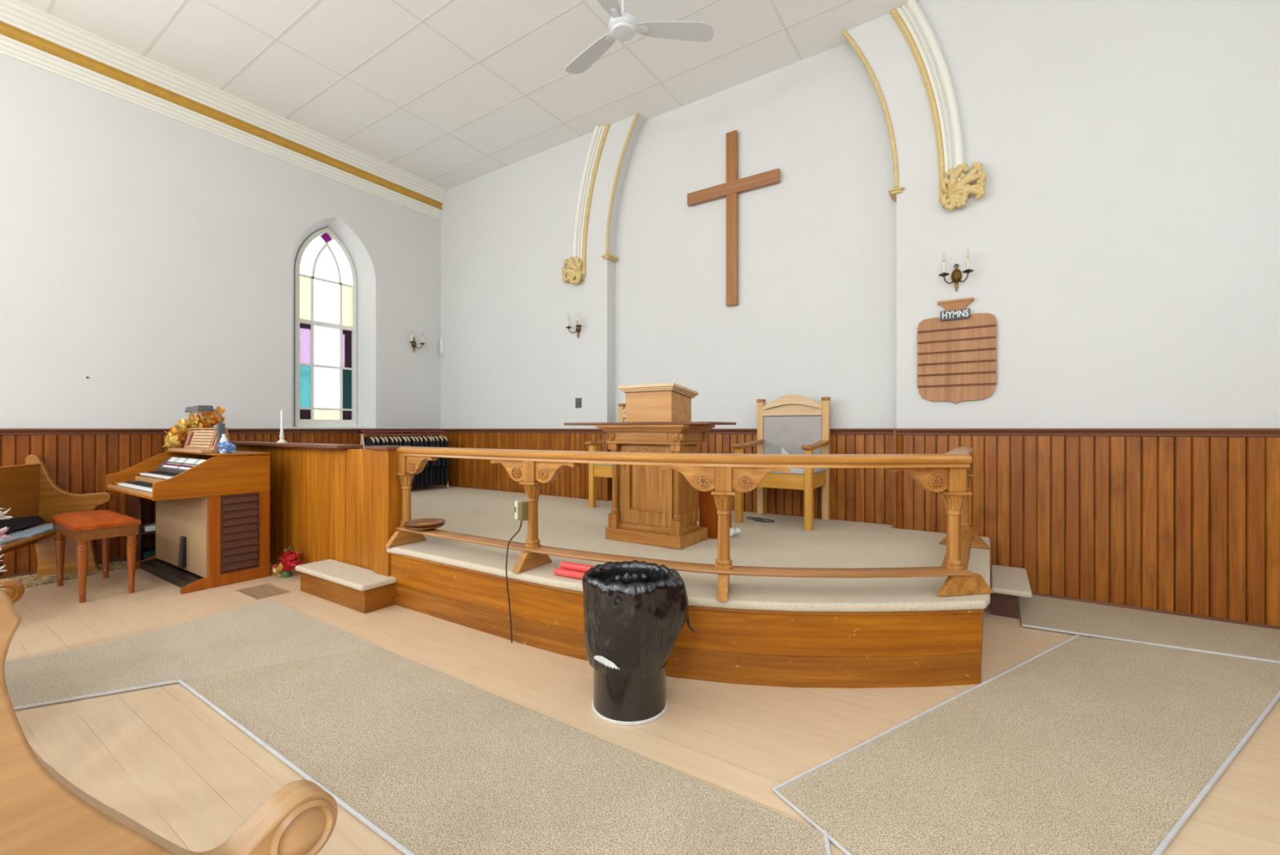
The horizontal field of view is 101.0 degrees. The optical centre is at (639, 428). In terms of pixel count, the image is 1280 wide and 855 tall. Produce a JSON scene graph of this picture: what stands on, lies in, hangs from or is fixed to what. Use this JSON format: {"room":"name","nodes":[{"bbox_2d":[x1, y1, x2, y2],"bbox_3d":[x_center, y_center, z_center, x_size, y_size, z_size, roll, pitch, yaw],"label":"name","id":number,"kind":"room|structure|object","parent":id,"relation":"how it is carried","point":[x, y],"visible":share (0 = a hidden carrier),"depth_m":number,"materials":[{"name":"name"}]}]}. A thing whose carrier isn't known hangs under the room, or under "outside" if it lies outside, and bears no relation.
{"room":"house of worship","nodes":[
{"label":"house of worship","id":0,"kind":"room"},
{"bbox_2d":[0,53,440,428],"bbox_3d":[-6.711,-1.100,2.104,0.350,4.600,14.080,0,0,34],"label":"wall","id":1,"kind":"structure","parent":0,"point":[148,255],"depth_m":5.05,"materials":[{"name":"white paint"}]},
{"bbox_2d":[0,428,440,578],"bbox_3d":[-6.637,0.598,1.845,0.062,1.204,13.730,0,0,34],"label":"wainscoting","id":2,"kind":"structure","parent":1,"relation":"attached to","point":[78,460],"depth_m":4.67,"materials":[{"name":"brown wood"}]},
{"bbox_2d":[0,0,447,220],"bbox_3d":[-6.600,-3.198,1.820,0.150,0.404,13.730,0,0,34],"label":"trim","id":3,"kind":"structure","parent":1,"relation":"attached to","point":[29,35],"depth_m":5.16,"materials":[{"name":"beige paint"}]},
{"bbox_2d":[293,227,361,426],"bbox_3d":[-3.862,-1.248,6.503,0.210,2.465,0.760,0,0,34],"label":"window","id":4,"kind":"structure","parent":1,"relation":"in","point":[325,310],"depth_m":6.49,"materials":[{"name":"glass"}]},
{"bbox_2d":[409,329,425,352],"bbox_3d":[-3.051,-1.192,7.188,0.124,0.293,0.232,0,0,34],"label":"wall sconce","id":5,"kind":"object","parent":1,"relation":"attached to","point":[413,342],"visible":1,"depth_m":7.21,"materials":[{"name":"brown metal"}]},
{"bbox_2d":[17,0,923,189],"bbox_3d":[-2.897,-3.449,-0.549,9.540,0.102,14.480,0,0,34],"label":"ceiling","id":6,"kind":"structure","parent":0,"point":[446,94],"depth_m":4.85,"materials":[{"name":"tile"}]},
{"bbox_2d":[564,0,714,74],"bbox_3d":[-0.234,-3.159,3.858,1.218,0.482,1.149,0,0,34],"label":"ceiling fan","id":7,"kind":"object","parent":6,"relation":"hanging from","point":[623,26],"visible":1,"depth_m":3.93,"materials":[{"name":"metal"}]},
{"bbox_2d":[5,560,1279,854],"bbox_3d":[-2.897,1.260,-0.549,9.740,0.120,14.480,0,0,34],"label":"floor","id":8,"kind":"structure","parent":0,"point":[161,757],"depth_m":2.15,"materials":[{"name":"beige wood"}]},
{"bbox_2d":[0,497,14,589],"bbox_3d":[-1.954,0.685,1.529,0.193,1.028,0.176,0,0,34],"label":"lily arrangement","id":9,"kind":"object","parent":8,"relation":"on","point":[3,530],"visible":0.79,"depth_m":1.55,"materials":[{"name":"plant"}]},
{"bbox_2d":[0,578,25,604],"bbox_3d":[-2.872,0.703,2.145,1.361,0.995,0.518,0,0,42],"label":"pew","id":10,"kind":"object","parent":8,"relation":"on","point":[15,588],"visible":0.75,"depth_m":1.87,"materials":[{"name":"brown wood"}]},
{"bbox_2d":[0,560,127,587],"bbox_3d":[-4.994,1.194,3.833,0.520,0.010,1.860,0,0,34],"label":"mat","id":11,"kind":"object","parent":8,"relation":"on","point":[32,580],"visible":0.59,"depth_m":4.24,"materials":[{"name":"beige fabric"}]},
{"bbox_2d":[0,453,112,575],"bbox_3d":[-4.310,0.703,3.540,0.518,0.995,1.900,0,0,-26],"label":"pew","id":12,"kind":"object","parent":11,"relation":"on","point":[28,489],"visible":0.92,"depth_m":4.28,"materials":[{"name":"brown wood"}]},
{"bbox_2d":[0,537,20,544],"bbox_3d":[-4.405,0.770,3.582,0.180,0.017,0.260,0,0,-26],"label":"booklet","id":13,"kind":"object","parent":12,"relation":"on","point":[3,540],"visible":1,"depth_m":3.64,"materials":[{"name":"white paper"}]},
{"bbox_2d":[0,515,45,533],"bbox_3d":[-4.675,0.694,3.962,0.055,0.114,0.620,0,0,-26],"label":"folder","id":14,"kind":"object","parent":12,"relation":"on","point":[14,523],"visible":1,"depth_m":3.98,"materials":[{"name":"fabric"}]},
{"bbox_2d":[6,528,53,537],"bbox_3d":[-4.530,0.770,3.877,0.200,0.017,0.300,0,0,-26],"label":"booklet","id":15,"kind":"object","parent":12,"relation":"on","point":[26,533],"visible":0.83,"depth_m":3.88,"materials":[{"name":"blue paper"}]},
{"bbox_2d":[24,523,53,529],"bbox_3d":[-4.686,0.770,4.169,0.180,0.017,0.280,0,0,-26],"label":"booklet","id":16,"kind":"object","parent":12,"relation":"on","point":[46,526],"visible":0.43,"depth_m":4.11,"materials":[{"name":"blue paper"}]},
{"bbox_2d":[50,509,141,602],"bbox_3d":[-4.076,0.916,3.944,0.775,0.568,0.336,0,0,34],"label":"stool","id":17,"kind":"object","parent":8,"relation":"on","point":[82,527],"visible":1,"depth_m":3.82,"materials":[{"name":"brown wood"}]},
{"bbox_2d":[50,509,141,531],"bbox_3d":[-4.076,0.665,3.944,0.775,0.065,0.336,0,0,34],"label":"cushion","id":18,"kind":"object","parent":17,"relation":"on","point":[100,520],"depth_m":3.79,"materials":[{"name":"orange fabric"}]},
{"bbox_2d":[124,493,155,562],"bbox_3d":[-4.357,0.890,4.904,0.385,0.620,0.550,0,0,34],"label":"bookshelf","id":19,"kind":"object","parent":8,"relation":"on","point":[132,503],"visible":0.18,"depth_m":4.61,"materials":[{"name":"brown wood"}]},
{"bbox_2d":[141,546,155,559],"bbox_3d":[-4.359,1.119,4.779,0.210,0.079,0.260,0,0,34],"label":"book","id":20,"kind":"object","parent":19,"relation":"in","point":[146,553],"visible":0.16,"depth_m":4.66,"materials":[{"name":"paper"}]},
{"bbox_2d":[141,522,155,531],"bbox_3d":[-4.338,0.877,4.784,0.200,0.044,0.270,0,0,34],"label":"pile","id":21,"kind":"object","parent":19,"relation":"on","point":[152,526],"visible":0.24,"depth_m":4.66,"materials":[{"name":"white paper"}]},
{"bbox_2d":[0,587,337,854],"bbox_3d":[-1.127,0.676,0.955,1.316,1.048,0.480,0,0,34],"label":"pew","id":22,"kind":"object","parent":8,"relation":"on","point":[42,812],"visible":1,"depth_m":0.57,"materials":[{"name":"brown wood"}]},
{"bbox_2d":[106,450,270,593],"bbox_3d":[-3.724,0.696,4.337,1.236,1.008,0.719,0,0,34],"label":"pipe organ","id":23,"kind":"object","parent":8,"relation":"on","point":[213,509],"visible":0.98,"depth_m":4.15,"materials":[{"name":"brown wood"}]},
{"bbox_2d":[163,405,226,448],"bbox_3d":[-3.929,-0.006,4.728,0.692,0.395,0.276,0,0,13],"label":"arrangement","id":24,"kind":"object","parent":23,"relation":"on","point":[175,437],"visible":0.89,"depth_m":4.71,"materials":[{"name":"plant"}]},
{"bbox_2d":[168,427,230,453],"bbox_3d":[-3.709,0.092,4.438,0.770,0.200,0.210,0,0,34],"label":"rack","id":25,"kind":"object","parent":23,"relation":"on","point":[197,441],"visible":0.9,"depth_m":4.38,"materials":[{"name":"brown wood"}]},
{"bbox_2d":[184,404,225,453],"bbox_3d":[-3.676,0.000,4.425,0.783,0.384,0.136,0,0,39],"label":"gooseneck lamp","id":26,"kind":"object","parent":23,"relation":"on","point":[220,427],"visible":0.95,"depth_m":4.26,"materials":[{"name":"grey metal"}]},
{"bbox_2d":[219,433,228,453],"bbox_3d":[-3.312,0.116,4.199,0.054,0.152,0.053,0,0,34],"label":"bottle","id":27,"kind":"object","parent":23,"relation":"on","point":[224,436],"visible":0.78,"depth_m":4.19,"materials":[{"name":"plastic"}]},
{"bbox_2d":[217,440,235,453],"bbox_3d":[-3.241,0.139,4.144,0.174,0.104,0.114,0,0,34],"label":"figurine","id":28,"kind":"object","parent":23,"relation":"on","point":[224,446],"visible":1,"depth_m":4.12,"materials":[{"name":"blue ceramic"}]},
{"bbox_2d":[4,598,377,710],"bbox_3d":[-2.897,1.192,2.643,2.648,0.015,1.322,0,0,-36],"label":"rug","id":29,"kind":"object","parent":8,"relation":"on","point":[267,632],"visible":0.91,"depth_m":2.77,"materials":[{"name":"beige carpet"}]},
{"bbox_2d":[235,582,290,599],"bbox_3d":[-2.786,1.196,3.894,0.370,0.009,0.215,0,0,34],"label":"floor vent","id":30,"kind":"object","parent":8,"relation":"in","point":[264,590],"visible":1,"depth_m":3.88,"materials":[{"name":"beige metal"}]},
{"bbox_2d":[271,546,302,577],"bbox_3d":[-2.836,1.076,4.274,0.371,0.246,0.218,0,0,34],"label":"bunch","id":31,"kind":"object","parent":8,"relation":"on","point":[289,562],"visible":1,"depth_m":4.24,"materials":[{"name":"red plant"}]},
{"bbox_2d":[231,440,412,576],"bbox_3d":[-2.969,0.661,4.523,3.110,1.078,0.210,0,0,34],"label":"wall","id":32,"kind":"structure","parent":8,"relation":"on","point":[342,503],"depth_m":4.11,"materials":[{"name":"brown wood"}]},
{"bbox_2d":[276,409,287,443],"bbox_3d":[-3.089,-0.022,4.549,0.080,0.288,0.079,0,0,34],"label":"candlestick","id":33,"kind":"object","parent":32,"relation":"on","point":[282,436],"visible":1,"depth_m":4.54,"materials":[{"name":"white ceramic"}]},
{"bbox_2d":[294,559,395,613],"bbox_3d":[-2.103,1.105,3.756,0.920,0.189,0.260,0,0,34],"label":"step","id":34,"kind":"structure","parent":8,"relation":"on","point":[359,588],"depth_m":3.60,"materials":[{"name":"brown wood"}]},
{"bbox_2d":[177,645,831,854],"bbox_3d":[-0.682,1.192,1.943,3.100,0.015,0.748,0,0,34],"label":"rug","id":35,"kind":"object","parent":8,"relation":"on","point":[433,762],"visible":1,"depth_m":1.83,"materials":[{"name":"beige carpet"}]},
{"bbox_2d":[589,566,670,724],"bbox_3d":[-0.044,0.923,2.292,0.360,0.552,0.360,0,0,34],"label":"trash can","id":36,"kind":"object","parent":8,"relation":"on","point":[617,700],"visible":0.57,"depth_m":2.16,"materials":[{"name":"black plastic"}]},
{"bbox_2d":[582,560,695,678],"bbox_3d":[-0.040,0.869,2.291,0.410,0.512,0.416,0,0,-34],"label":"bag","id":37,"kind":"object","parent":36,"relation":"in","point":[633,624],"visible":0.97,"depth_m":2.13,"materials":[{"name":"black plastic"}]},
{"bbox_2d":[386,484,990,688],"bbox_3d":[-0.824,1.000,4.674,6.544,0.400,2.813,0,0,34],"label":"platform","id":38,"kind":"object","parent":8,"relation":"on","point":[777,631],"visible":0.71,"depth_m":2.82,"materials":[{"name":"brown wood"}]},
{"bbox_2d":[359,433,448,488],"bbox_3d":[-3.024,0.430,6.762,0.345,0.742,1.120,0,0,34],"label":"rack","id":39,"kind":"object","parent":38,"relation":"on","point":[362,442],"visible":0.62,"depth_m":6.62,"materials":[{"name":"brown wood"}]},
{"bbox_2d":[359,433,375,449],"bbox_3d":[-3.281,0.389,6.348,0.410,0.691,0.062,0,0,35],"label":"gown","id":40,"kind":"object","parent":39,"relation":"hanging from","point":[368,442],"visible":0.24,"depth_m":6.29,"materials":[{"name":"black fabric"}]},
{"bbox_2d":[369,433,379,445],"bbox_3d":[-3.249,0.389,6.396,0.410,0.691,0.062,0,0,36],"label":"gown","id":41,"kind":"object","parent":39,"relation":"hanging from","point":[376,439],"visible":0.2,"depth_m":6.29,"materials":[{"name":"black fabric"}]},
{"bbox_2d":[375,435,385,445],"bbox_3d":[-3.216,0.389,6.445,0.410,0.691,0.062,0,0,32],"label":"gown","id":42,"kind":"object","parent":39,"relation":"hanging from","point":[382,442],"visible":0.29,"depth_m":6.36,"materials":[{"name":"black fabric"}]},
{"bbox_2d":[379,433,389,445],"bbox_3d":[-3.185,0.389,6.493,0.410,0.691,0.062,0,0,37],"label":"gown","id":43,"kind":"object","parent":39,"relation":"hanging from","point":[386,441],"visible":0.16,"depth_m":6.39,"materials":[{"name":"black fabric"}]},
{"bbox_2d":[383,435,394,445],"bbox_3d":[-3.152,0.389,6.542,0.410,0.691,0.062,0,0,33],"label":"gown","id":44,"kind":"object","parent":39,"relation":"hanging from","point":[391,442],"visible":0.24,"depth_m":6.45,"materials":[{"name":"black fabric"}]},
{"bbox_2d":[386,432,398,445],"bbox_3d":[-3.120,0.389,6.590,0.410,0.691,0.062,0,0,35],"label":"gown","id":45,"kind":"object","parent":39,"relation":"hanging from","point":[395,439],"visible":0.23,"depth_m":6.49,"materials":[{"name":"black fabric"}]},
{"bbox_2d":[391,432,402,445],"bbox_3d":[-3.088,0.389,6.638,0.410,0.691,0.062,0,0,37],"label":"gown","id":46,"kind":"object","parent":39,"relation":"hanging from","point":[399,440],"visible":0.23,"depth_m":6.54,"materials":[{"name":"black fabric"}]},
{"bbox_2d":[356,430,445,433],"bbox_3d":[-3.017,0.036,6.745,0.154,0.046,1.141,0,0,34],"label":"cloth","id":47,"kind":"object","parent":39,"relation":"on","point":[358,431],"visible":1,"depth_m":6.64,"materials":[{"name":"red fabric"}]},
{"bbox_2d":[396,432,407,445],"bbox_3d":[-3.055,0.389,6.688,0.410,0.691,0.062,0,0,34],"label":"gown","id":48,"kind":"object","parent":39,"relation":"hanging from","point":[404,441],"visible":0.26,"depth_m":6.60,"materials":[{"name":"black fabric"}]},
{"bbox_2d":[401,432,410,445],"bbox_3d":[-3.023,0.389,6.735,0.410,0.691,0.062,0,0,37],"label":"gown","id":49,"kind":"object","parent":39,"relation":"hanging from","point":[406,437],"visible":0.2,"depth_m":6.63,"materials":[{"name":"black fabric"}]},
{"bbox_2d":[405,432,416,486],"bbox_3d":[-2.991,0.389,6.785,0.410,0.691,0.062,0,0,34],"label":"gown","id":50,"kind":"object","parent":39,"relation":"hanging from","point":[412,440],"visible":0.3,"depth_m":6.68,"materials":[{"name":"black fabric"}]},
{"bbox_2d":[409,432,419,486],"bbox_3d":[-2.959,0.389,6.832,0.410,0.691,0.062,0,0,37],"label":"gown","id":51,"kind":"object","parent":39,"relation":"hanging from","point":[416,439],"visible":0.25,"depth_m":6.73,"materials":[{"name":"black fabric"}]},
{"bbox_2d":[413,432,425,485],"bbox_3d":[-2.927,0.389,6.881,0.410,0.691,0.062,0,0,37],"label":"gown","id":52,"kind":"object","parent":39,"relation":"hanging from","point":[420,440],"visible":0.25,"depth_m":6.78,"materials":[{"name":"black fabric"}]},
{"bbox_2d":[417,432,429,485],"bbox_3d":[-2.894,0.389,6.930,0.410,0.691,0.062,0,0,34],"label":"gown","id":53,"kind":"object","parent":39,"relation":"hanging from","point":[424,439],"visible":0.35,"depth_m":6.83,"materials":[{"name":"black fabric"}]},
{"bbox_2d":[422,432,434,484],"bbox_3d":[-2.862,0.389,6.979,0.410,0.691,0.062,0,0,31],"label":"gown","id":54,"kind":"object","parent":39,"relation":"hanging from","point":[429,439],"visible":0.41,"depth_m":6.89,"materials":[{"name":"black fabric"}]},
{"bbox_2d":[426,435,436,484],"bbox_3d":[-2.830,0.389,7.026,0.410,0.691,0.062,0,0,37],"label":"gown","id":55,"kind":"object","parent":39,"relation":"hanging from","point":[432,437],"visible":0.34,"depth_m":6.92,"materials":[{"name":"black fabric"}]},
{"bbox_2d":[430,435,440,484],"bbox_3d":[-2.798,0.389,7.075,0.410,0.691,0.062,0,0,36],"label":"gown","id":56,"kind":"object","parent":39,"relation":"hanging from","point":[436,438],"visible":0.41,"depth_m":6.97,"materials":[{"name":"black fabric"}]},
{"bbox_2d":[433,432,445,484],"bbox_3d":[-2.765,0.389,7.124,0.410,0.691,0.062,0,0,33],"label":"gown","id":57,"kind":"object","parent":39,"relation":"hanging from","point":[440,438],"visible":0.34,"depth_m":7.03,"materials":[{"name":"black fabric"}]},
{"bbox_2d":[438,435,449,483],"bbox_3d":[-2.733,0.389,7.174,0.410,0.691,0.062,0,0,30],"label":"gown","id":58,"kind":"object","parent":39,"relation":"hanging from","point":[445,439],"visible":0.33,"depth_m":7.08,"materials":[{"name":"black fabric"}]},
{"bbox_2d":[554,567,584,579],"bbox_3d":[-0.264,0.779,2.775,0.450,0.039,0.039,0,0,30],"label":"tube","id":59,"kind":"object","parent":38,"relation":"on","point":[558,571],"visible":0.52,"depth_m":2.82,"materials":[{"name":"plastic"}]},
{"bbox_2d":[584,403,625,506],"bbox_3d":[-0.106,0.244,5.435,0.676,1.109,0.633,0,0,34],"label":"armchair","id":60,"kind":"object","parent":38,"relation":"on","point":[595,470],"visible":0.19,"depth_m":5.37,"materials":[{"name":"brown wood"}]},
{"bbox_2d":[564,382,736,549],"bbox_3d":[0.032,0.244,3.880,1.240,1.111,0.500,0,0,34],"label":"pulpit","id":61,"kind":"object","parent":38,"relation":"on","point":[651,505],"visible":0.79,"depth_m":3.70,"materials":[{"name":"brown wood"}]},
{"bbox_2d":[384,445,993,600],"bbox_3d":[0.295,0.460,3.104,4.074,0.676,1.323,0,0,2],"label":"altar rail","id":62,"kind":"object","parent":38,"relation":"on","point":[948,473],"visible":0.99,"depth_m":2.58,"materials":[{"name":"brown wood"}]},
{"bbox_2d":[403,522,444,530],"bbox_3d":[-1.472,0.665,3.595,0.262,0.028,0.262,0,0,34],"label":"plate","id":63,"kind":"object","parent":62,"relation":"on","point":[406,526],"visible":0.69,"depth_m":3.51,"materials":[{"name":"brown wood"}]},
{"bbox_2d":[404,518,445,527],"bbox_3d":[-1.462,0.643,3.588,0.262,0.028,0.262,0,0,16],"label":"plate","id":64,"kind":"object","parent":63,"relation":"on","point":[420,522],"visible":1,"depth_m":3.62,"materials":[{"name":"brown wood"}]},
{"bbox_2d":[505,499,528,642],"bbox_3d":[-0.715,0.806,3.000,0.077,0.781,0.157,0,0,34],"label":"switch box","id":65,"kind":"object","parent":62,"relation":"attached to","point":[521,507],"visible":1,"depth_m":3.02,"materials":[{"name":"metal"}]},
{"bbox_2d":[698,488,731,538],"bbox_3d":[0.567,0.539,3.963,0.160,0.519,0.230,0,0,34],"label":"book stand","id":66,"kind":"object","parent":38,"relation":"on","point":[708,515],"visible":0.28,"depth_m":3.87,"materials":[{"name":"brown wood"}]},
{"bbox_2d":[729,527,741,537],"bbox_3d":[0.685,0.765,3.916,0.119,0.066,0.098,0,0,-16],"label":"crumpled cloth","id":67,"kind":"object","parent":38,"relation":"on","point":[732,531],"visible":0.53,"depth_m":3.89,"materials":[{"name":"white fabric"}]},
{"bbox_2d":[746,516,774,522],"bbox_3d":[1.046,0.792,4.611,0.281,0.014,0.148,0,0,34],"label":"coiled cable","id":68,"kind":"object","parent":38,"relation":"on","point":[754,518],"visible":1,"depth_m":4.61,"materials":[{"name":"grey metal"}]},
{"bbox_2d":[731,394,831,530],"bbox_3d":[1.227,0.244,4.549,0.676,1.109,0.633,0,0,34],"label":"armchair","id":69,"kind":"object","parent":38,"relation":"on","point":[809,433],"visible":0.84,"depth_m":4.65,"materials":[{"name":"brown wood"}]},
{"bbox_2d":[781,447,788,453],"bbox_3d":[1.264,0.235,4.508,0.012,0.150,0.219,0,0,-15],"label":"paper sheet","id":70,"kind":"object","parent":69,"relation":"on","point":[784,451],"visible":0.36,"depth_m":4.57,"materials":[{"name":"white paper"}]},
{"bbox_2d":[991,564,1032,618],"bbox_3d":[2.495,1.100,3.559,0.211,0.200,0.690,0,0,34],"label":"step","id":71,"kind":"structure","parent":8,"relation":"on","point":[1007,583],"depth_m":3.39,"materials":[{"name":"carpet"}]},
{"bbox_2d":[772,634,1279,854],"bbox_3d":[1.871,1.192,2.187,3.006,0.015,0.768,0,0,-32],"label":"rug","id":72,"kind":"object","parent":8,"relation":"on","point":[1083,745],"visible":0.97,"depth_m":1.90,"materials":[{"name":"beige carpet"}]},
{"bbox_2d":[1018,595,1279,662],"bbox_3d":[3.368,1.189,2.939,2.041,0.016,0.758,0,0,34],"label":"rug","id":73,"kind":"object","parent":8,"relation":"on","point":[1042,612],"visible":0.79,"depth_m":3.13,"materials":[{"name":"beige carpet"}]},
{"bbox_2d":[440,0,1279,428],"bbox_3d":[0.970,-1.100,5.274,9.540,4.600,0.400,0,0,34],"label":"wall","id":74,"kind":"structure","parent":0,"point":[1122,240],"depth_m":4.17,"materials":[{"name":"white paint"}]},
{"bbox_2d":[440,337,444,355],"bbox_3d":[-2.833,-1.170,7.537,0.060,0.240,0.037,0,0,34],"label":"door chime","id":75,"kind":"object","parent":74,"relation":"attached to","point":[442,340],"visible":1,"depth_m":7.52,"materials":[{"name":"white plastic"}]},
{"bbox_2d":[440,428,605,500],"bbox_3d":[-1.634,0.598,6.726,2.995,1.204,0.062,0,0,34],"label":"trim","id":76,"kind":"structure","parent":74,"relation":"attached to","point":[479,473],"depth_m":6.67,"materials":[{"name":"brown wood"}]},
{"bbox_2d":[561,256,584,284],"bbox_3d":[-0.785,-1.831,6.138,0.306,0.336,0.102,0,0,34],"label":"corbel","id":77,"kind":"object","parent":74,"relation":"attached to","point":[573,273],"visible":1,"depth_m":6.09,"materials":[{"name":"gold metal"}]},
{"bbox_2d":[565,311,582,337],"bbox_3d":[-0.750,-1.202,6.101,0.232,0.293,0.124,0,0,34],"label":"wall sconce","id":78,"kind":"object","parent":74,"relation":"attached to","point":[578,327],"visible":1,"depth_m":6.12,"materials":[{"name":"brown metal"}]},
{"bbox_2d":[575,397,581,408],"bbox_3d":[-0.718,-0.302,6.149,0.090,0.115,0.011,0,0,34],"label":"wall plate","id":79,"kind":"object","parent":74,"relation":"attached to","point":[578,401],"visible":1,"depth_m":6.14,"materials":[{"name":"grey metal"}]},
{"bbox_2d":[572,124,610,275],"bbox_3d":[-0.570,-2.589,6.014,0.526,1.618,0.070,0,0,34],"label":"trim","id":80,"kind":"structure","parent":74,"relation":"attached to","point":[599,135],"depth_m":6.04,"materials":[{"name":"beige paint"}]},
{"bbox_2d":[600,113,638,262],"bbox_3d":[-0.186,-2.659,5.867,0.484,1.498,0.190,0,0,34],"label":"trim","id":81,"kind":"structure","parent":74,"relation":"attached to","point":[609,256],"depth_m":5.86,"materials":[{"name":"gold metal"}]},
{"bbox_2d":[687,129,780,306],"bbox_3d":[0.908,-2.075,5.218,0.970,1.710,0.062,0,0,34],"label":"wooden cross","id":82,"kind":"object","parent":74,"relation":"attached to","point":[733,186],"visible":1,"depth_m":5.19,"materials":[{"name":"brown wood"}]},
{"bbox_2d":[605,428,896,528],"bbox_3d":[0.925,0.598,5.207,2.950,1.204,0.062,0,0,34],"label":"trim","id":83,"kind":"structure","parent":74,"relation":"attached to","point":[864,495],"depth_m":4.64,"materials":[{"name":"brown wood"}]},
{"bbox_2d":[841,30,904,201],"bbox_3d":[1.965,-2.659,4.439,0.484,1.498,0.190,0,0,34],"label":"trim","id":84,"kind":"structure","parent":74,"relation":"attached to","point":[892,192],"depth_m":4.32,"materials":[{"name":"gold metal"}]},
{"bbox_2d":[889,0,965,200],"bbox_3d":[2.249,-2.589,4.142,0.526,1.618,0.070,0,0,34],"label":"trim","id":85,"kind":"structure","parent":74,"relation":"attached to","point":[926,49],"depth_m":4.10,"materials":[{"name":"beige paint"}]},
{"bbox_2d":[938,248,973,291],"bbox_3d":[2.403,-1.202,4.008,0.232,0.293,0.124,0,0,34],"label":"wall sconce","id":86,"kind":"object","parent":74,"relation":"attached to","point":[956,276],"visible":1,"depth_m":4.03,"materials":[{"name":"gold metal"}]},
{"bbox_2d":[917,297,996,403],"bbox_3d":[2.417,-0.592,4.039,0.524,0.797,0.049,0,0,34],"label":"hymn board","id":87,"kind":"object","parent":74,"relation":"attached to","point":[957,349],"visible":1,"depth_m":4.03,"materials":[{"name":"brown wood"}]},
{"bbox_2d":[939,162,987,210],"bbox_3d":[2.447,-1.831,3.992,0.306,0.336,0.102,0,0,34],"label":"corbel","id":88,"kind":"object","parent":74,"relation":"attached to","point":[956,194],"visible":1,"depth_m":3.97,"materials":[{"name":"gold metal"}]},
{"bbox_2d":[895,427,1279,629],"bbox_3d":[3.318,0.598,3.437,2.995,1.204,0.062,0,0,34],"label":"wainscoting","id":89,"kind":"structure","parent":74,"relation":"attached to","point":[1185,522],"depth_m":3.49,"materials":[{"name":"brown wood"}]},
{"bbox_3d":[-0.233,0.779,2.805,0.452,0.039,0.070,0,0,34],"label":"tube","id":90,"kind":"object","parent":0,"visible":0},
{"bbox_2d":[560,560,595,572],"bbox_3d":[-0.232,0.744,2.779,0.450,0.039,0.039,0,0,30],"label":"tube","id":91,"kind":"object","parent":90,"relation":"on","point":[566,565],"visible":0.44,"depth_m":2.83,"materials":[{"name":"plastic"}]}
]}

